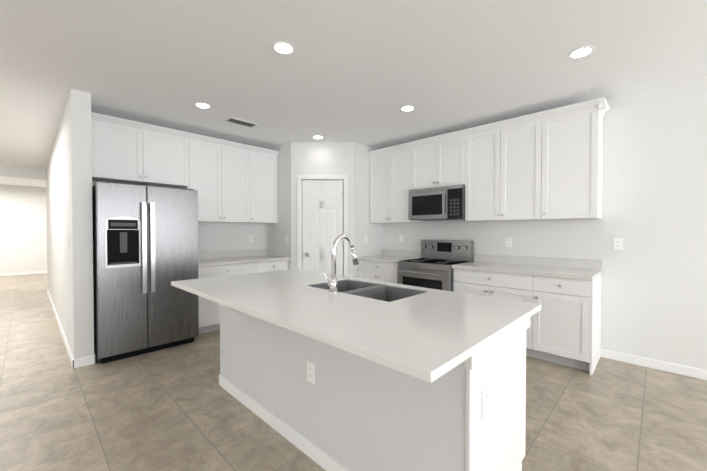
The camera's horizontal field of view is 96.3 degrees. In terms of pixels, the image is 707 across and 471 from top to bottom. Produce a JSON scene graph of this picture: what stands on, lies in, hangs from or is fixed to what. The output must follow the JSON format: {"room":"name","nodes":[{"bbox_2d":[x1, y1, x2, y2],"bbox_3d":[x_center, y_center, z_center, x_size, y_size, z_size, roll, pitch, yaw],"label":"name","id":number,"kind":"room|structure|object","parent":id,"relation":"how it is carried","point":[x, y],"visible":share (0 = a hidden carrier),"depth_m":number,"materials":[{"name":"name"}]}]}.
{"room":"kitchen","nodes":[
{"label":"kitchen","id":0,"kind":"room"},
{"bbox_2d":[0,162,47,285],"bbox_3d":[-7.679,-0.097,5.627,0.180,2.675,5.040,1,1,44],"label":"wall","id":1,"kind":"structure","parent":0,"point":[23,228],"depth_m":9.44,"materials":[{"name":"white paint"}]},
{"bbox_2d":[46,89,93,359],"bbox_3d":[-4.543,-0.086,4.924,5.306,2.675,0.150,1,1,44],"label":"wall","id":2,"kind":"structure","parent":0,"point":[69,208],"depth_m":3.12,"materials":[{"name":"white paint"}]},
{"bbox_2d":[0,271,706,379],"bbox_3d":[-3.267,1.241,2.742,19.000,0.085,9.000,1,1,44],"label":"baseboard","id":3,"kind":"structure","parent":2,"relation":"attached to","point":[608,354],"depth_m":3.11,"materials":[{"name":"white wood"}]},
{"bbox_2d":[92,181,266,251],"bbox_3d":[-1.796,-0.089,5.064,0.140,2.675,3.870,1,1,44],"label":"wall","id":4,"kind":"structure","parent":0,"point":[215,236],"depth_m":4.86,"materials":[{"name":"white paint"}]},
{"bbox_2d":[91,112,190,187],"bbox_3d":[-2.612,-0.979,3.863,0.328,0.682,1.021,1,1,44],"label":"upper cabinet","id":5,"kind":"object","parent":4,"relation":"attached to","point":[123,151],"depth_m":3.72,"materials":[{"name":"white wood"}]},
{"bbox_2d":[179,133,254,222],"bbox_3d":[-1.962,-0.761,4.539,0.328,1.138,0.969,1,1,44],"label":"upper cabinet","id":6,"kind":"object","parent":4,"relation":"attached to","point":[231,182],"depth_m":4.44,"materials":[{"name":"white wood"}]},
{"bbox_2d":[198,249,269,260],"bbox_3d":[-1.926,0.288,4.813,0.022,0.099,1.392,1,1,44],"label":"backsplash","id":7,"kind":"structure","parent":4,"relation":"attached to","point":[263,252],"depth_m":4.95,"materials":[{"name":"white stone"}]},
{"bbox_2d":[255,148,278,222],"bbox_3d":[-1.520,-0.768,4.996,0.328,1.138,0.540,1,1,44],"label":"upper cabinet","id":8,"kind":"object","parent":4,"relation":"attached to","point":[266,160],"depth_m":4.93,"materials":[{"name":"white wood"}]},
{"bbox_2d":[267,142,381,277],"bbox_3d":[-0.482,-0.093,5.337,1.370,2.675,1.370,1,1,44],"label":"wall","id":9,"kind":"structure","parent":0,"point":[351,160],"depth_m":4.88,"materials":[{"name":"white paint"}]},
{"bbox_2d":[302,180,342,275],"bbox_3d":[-0.474,0.196,4.866,0.473,2.088,0.473,1,1,44],"label":"pantry door","id":10,"kind":"structure","parent":9,"relation":"in","point":[322,215],"depth_m":4.85,"materials":[{"name":"white wood"}]},
{"bbox_2d":[297,175,347,276],"bbox_3d":[-0.474,0.163,4.898,0.774,2.176,0.125,0,1,-1],"label":"door frame","id":11,"kind":"structure","parent":9,"relation":"attached to","point":[300,178],"depth_m":4.83,"materials":[{"name":"white wood"}]},
{"bbox_2d":[0,273,706,470],"bbox_3d":[-3.869,1.312,2.839,20.000,0.060,10.300,1,1,44],"label":"floor","id":12,"kind":"structure","parent":0,"point":[176,408],"depth_m":2.28,"materials":[{"name":"tile"}]},
{"bbox_2d":[92,181,198,363],"bbox_3d":[-2.418,0.361,3.654,0.865,1.817,0.934,1,1,44],"label":"fridge","id":13,"kind":"object","parent":12,"relation":"on","point":[145,246],"visible":1,"depth_m":3.31,"materials":[{"name":"grey metal"}]},
{"bbox_2d":[198,261,261,333],"bbox_3d":[-1.876,0.820,4.454,0.603,0.875,0.935,1,1,44],"label":"base cabinet","id":14,"kind":"object","parent":12,"relation":"on","point":[209,310],"depth_m":4.11,"materials":[{"name":"white wood"}]},
{"bbox_2d":[198,257,288,268],"bbox_3d":[-1.701,0.360,4.597,0.646,0.040,1.392,1,1,44],"label":"countertop","id":15,"kind":"structure","parent":14,"relation":"on","point":[205,260],"depth_m":4.48,"materials":[{"name":"white stone"}]},
{"bbox_2d":[262,261,287,271],"bbox_3d":[-1.433,0.813,4.912,0.603,0.875,0.576,1,1,44],"label":"base cabinet","id":16,"kind":"object","parent":12,"relation":"on","point":[267,266],"depth_m":4.73,"materials":[{"name":"white wood"}]},
{"bbox_2d":[218,281,529,470],"bbox_3d":[-0.103,0.841,2.214,2.224,0.900,0.752,1,1,44],"label":"kitchen island","id":17,"kind":"object","parent":12,"relation":"on","point":[357,414],"depth_m":1.59,"materials":[{"name":"white paint"}]},
{"bbox_2d":[307,361,314,383],"bbox_3d":[-0.249,0.796,1.842,0.072,0.115,0.007,1,1,44],"label":"outlet","id":18,"kind":"object","parent":17,"relation":"attached to","point":[311,372],"visible":1,"depth_m":1.84,"materials":[{"name":"white plastic"}]},
{"bbox_2d":[171,273,506,384],"bbox_3d":[-0.386,0.380,1.889,2.270,0.030,0.618,1,1,44],"label":"island countertop","id":19,"kind":"structure","parent":17,"relation":"on","point":[421,344],"depth_m":1.37,"materials":[{"name":"white stone"}]},
{"bbox_2d":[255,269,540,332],"bbox_3d":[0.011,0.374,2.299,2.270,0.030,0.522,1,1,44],"label":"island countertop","id":20,"kind":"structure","parent":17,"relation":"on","point":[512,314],"depth_m":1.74,"materials":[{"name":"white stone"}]},
{"bbox_2d":[322,234,358,293],"bbox_3d":[-0.073,0.177,2.077,0.107,0.371,0.258,1,1,44],"label":"faucet","id":21,"kind":"object","parent":20,"relation":"on","point":[332,283],"visible":1,"depth_m":1.99,"materials":[{"name":"silver metal"}]},
{"bbox_2d":[482,385,489,418],"bbox_3d":[0.545,0.684,1.301,0.007,0.115,0.072,1,1,44],"label":"outlet","id":22,"kind":"object","parent":17,"relation":"attached to","point":[485,401],"visible":1,"depth_m":1.29,"materials":[{"name":"white plastic"}]},
{"bbox_2d":[358,249,420,283],"bbox_3d":[0.555,0.745,4.845,0.813,1.015,0.646,1,1,44],"label":"base cabinet","id":23,"kind":"object","parent":12,"relation":"on","point":[383,266],"visible":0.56,"depth_m":4.72,"materials":[{"name":"white wood"}]},
{"bbox_2d":[397,239,472,291],"bbox_3d":[1.073,0.663,4.242,0.758,1.195,0.737,1,1,44],"label":"range","id":24,"kind":"object","parent":12,"relation":"on","point":[431,268],"visible":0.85,"depth_m":4.19,"materials":[{"name":"grey metal"}]},
{"bbox_2d":[453,270,523,301],"bbox_3d":[1.746,0.831,3.723,0.925,0.875,0.603,1,1,44],"label":"base cabinet","id":25,"kind":"object","parent":12,"relation":"on","point":[475,282],"depth_m":3.52,"materials":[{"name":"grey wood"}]},
{"bbox_2d":[524,274,601,374],"bbox_3d":[2.190,0.837,3.294,0.549,0.875,0.603,1,1,44],"label":"base cabinet","id":26,"kind":"object","parent":12,"relation":"on","point":[564,328],"depth_m":3.07,"materials":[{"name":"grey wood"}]},
{"bbox_2d":[452,262,601,281],"bbox_3d":[1.887,0.376,3.551,1.358,0.040,0.646,1,1,44],"label":"countertop","id":27,"kind":"structure","parent":26,"relation":"on","point":[496,267],"depth_m":3.34,"materials":[{"name":"white stone"}]},
{"bbox_2d":[0,0,706,186],"bbox_3d":[-3.869,-1.443,2.799,20.000,0.100,10.300,1,1,44],"label":"ceiling","id":28,"kind":"structure","parent":0,"point":[361,72],"depth_m":2.54,"materials":[{"name":"white paint"}]},
{"bbox_2d":[194,102,210,108],"bbox_3d":[-1.624,-1.399,3.410,0.170,0.005,0.170,1,1,44],"label":"recessed light","id":29,"kind":"object","parent":28,"relation":"in","point":[202,105],"visible":1,"depth_m":3.40,"materials":[{"name":"white"}]},
{"bbox_2d":[225,117,257,127],"bbox_3d":[-1.392,-1.405,3.937,0.160,0.009,0.360,1,1,44],"label":"ceiling vent","id":30,"kind":"object","parent":28,"relation":"in","point":[240,122],"visible":0.98,"depth_m":3.92,"materials":[{"name":"white metal"}]},
{"bbox_2d":[272,41,294,54],"bbox_3d":[-0.517,-1.383,2.340,0.170,0.005,0.170,1,1,44],"label":"recessed light","id":31,"kind":"object","parent":28,"relation":"in","point":[282,47],"visible":1,"depth_m":2.34,"materials":[{"name":"white"}]},
{"bbox_2d":[312,135,323,138],"bbox_3d":[-0.511,-1.416,4.560,0.170,0.005,0.170,1,1,44],"label":"recessed light","id":32,"kind":"object","parent":28,"relation":"in","point":[318,137],"visible":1,"depth_m":4.56,"materials":[{"name":"white"}]},
{"bbox_2d":[400,105,414,111],"bbox_3d":[0.596,-1.400,3.490,0.170,0.005,0.170,1,1,44],"label":"recessed light","id":33,"kind":"object","parent":28,"relation":"in","point":[406,108],"visible":1,"depth_m":3.48,"materials":[{"name":"white"}]},
{"bbox_2d":[567,46,594,58],"bbox_3d":[1.724,-1.384,2.398,0.170,0.005,0.170,1,1,44],"label":"recessed light","id":34,"kind":"object","parent":28,"relation":"in","point":[581,52],"visible":1,"depth_m":2.39,"materials":[{"name":"white"}]},
{"bbox_2d":[382,78,706,369],"bbox_3d":[3.095,-0.057,2.928,10.140,2.675,0.140,1,1,44],"label":"wall","id":35,"kind":"structure","parent":0,"point":[654,270],"depth_m":3.08,"materials":[{"name":"white paint"}]},
{"bbox_2d":[368,141,422,222],"bbox_3d":[0.679,-0.767,4.922,0.853,1.138,0.328,1,1,44],"label":"upper cabinet","id":36,"kind":"object","parent":35,"relation":"attached to","point":[392,169],"depth_m":4.79,"materials":[{"name":"white wood"}]},
{"bbox_2d":[415,129,466,188],"bbox_3d":[1.232,-0.989,4.384,0.804,0.677,0.328,1,1,44],"label":"upper cabinet","id":37,"kind":"object","parent":35,"relation":"attached to","point":[440,161],"depth_m":4.21,"materials":[{"name":"white wood"}]},
{"bbox_2d":[408,184,464,220],"bbox_3d":[1.194,-0.432,4.352,0.796,0.427,0.441,1,1,44],"label":"microwave","id":38,"kind":"object","parent":37,"relation":"attached to","point":[439,203],"visible":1,"depth_m":4.19,"materials":[{"name":"grey metal"}]},
{"bbox_2d":[465,113,534,220],"bbox_3d":[1.827,-0.751,3.813,0.968,1.138,0.328,1,1,44],"label":"upper cabinet","id":39,"kind":"object","parent":35,"relation":"attached to","point":[500,186],"depth_m":3.68,"materials":[{"name":"white wood"}]},
{"bbox_2d":[506,238,511,246],"bbox_3d":[1.936,0.085,3.948,0.072,0.115,0.007,1,1,44],"label":"electrical outlet","id":40,"kind":"object","parent":35,"relation":"attached to","point":[508,242],"visible":1,"depth_m":3.94,"materials":[{"name":"white plastic"}]},
{"bbox_2d":[473,254,601,269],"bbox_3d":[2.104,0.303,3.774,1.358,0.099,0.022,1,1,44],"label":"backsplash","id":41,"kind":"structure","parent":35,"relation":"attached to","point":[581,264],"depth_m":3.67,"materials":[{"name":"white stone"}]},
{"bbox_2d":[531,97,606,219],"bbox_3d":[2.287,-0.744,3.368,0.547,1.138,0.328,1,1,44],"label":"upper cabinet","id":42,"kind":"object","parent":35,"relation":"attached to","point":[545,165],"depth_m":3.23,"materials":[{"name":"white wood"}]},
{"bbox_2d":[613,238,622,249],"bbox_3d":[2.691,0.086,3.218,0.072,0.115,0.007,1,1,44],"label":"electrical outlet","id":43,"kind":"object","parent":35,"relation":"attached to","point":[618,244],"visible":1,"depth_m":3.21,"materials":[{"name":"white plastic"}]}
]}

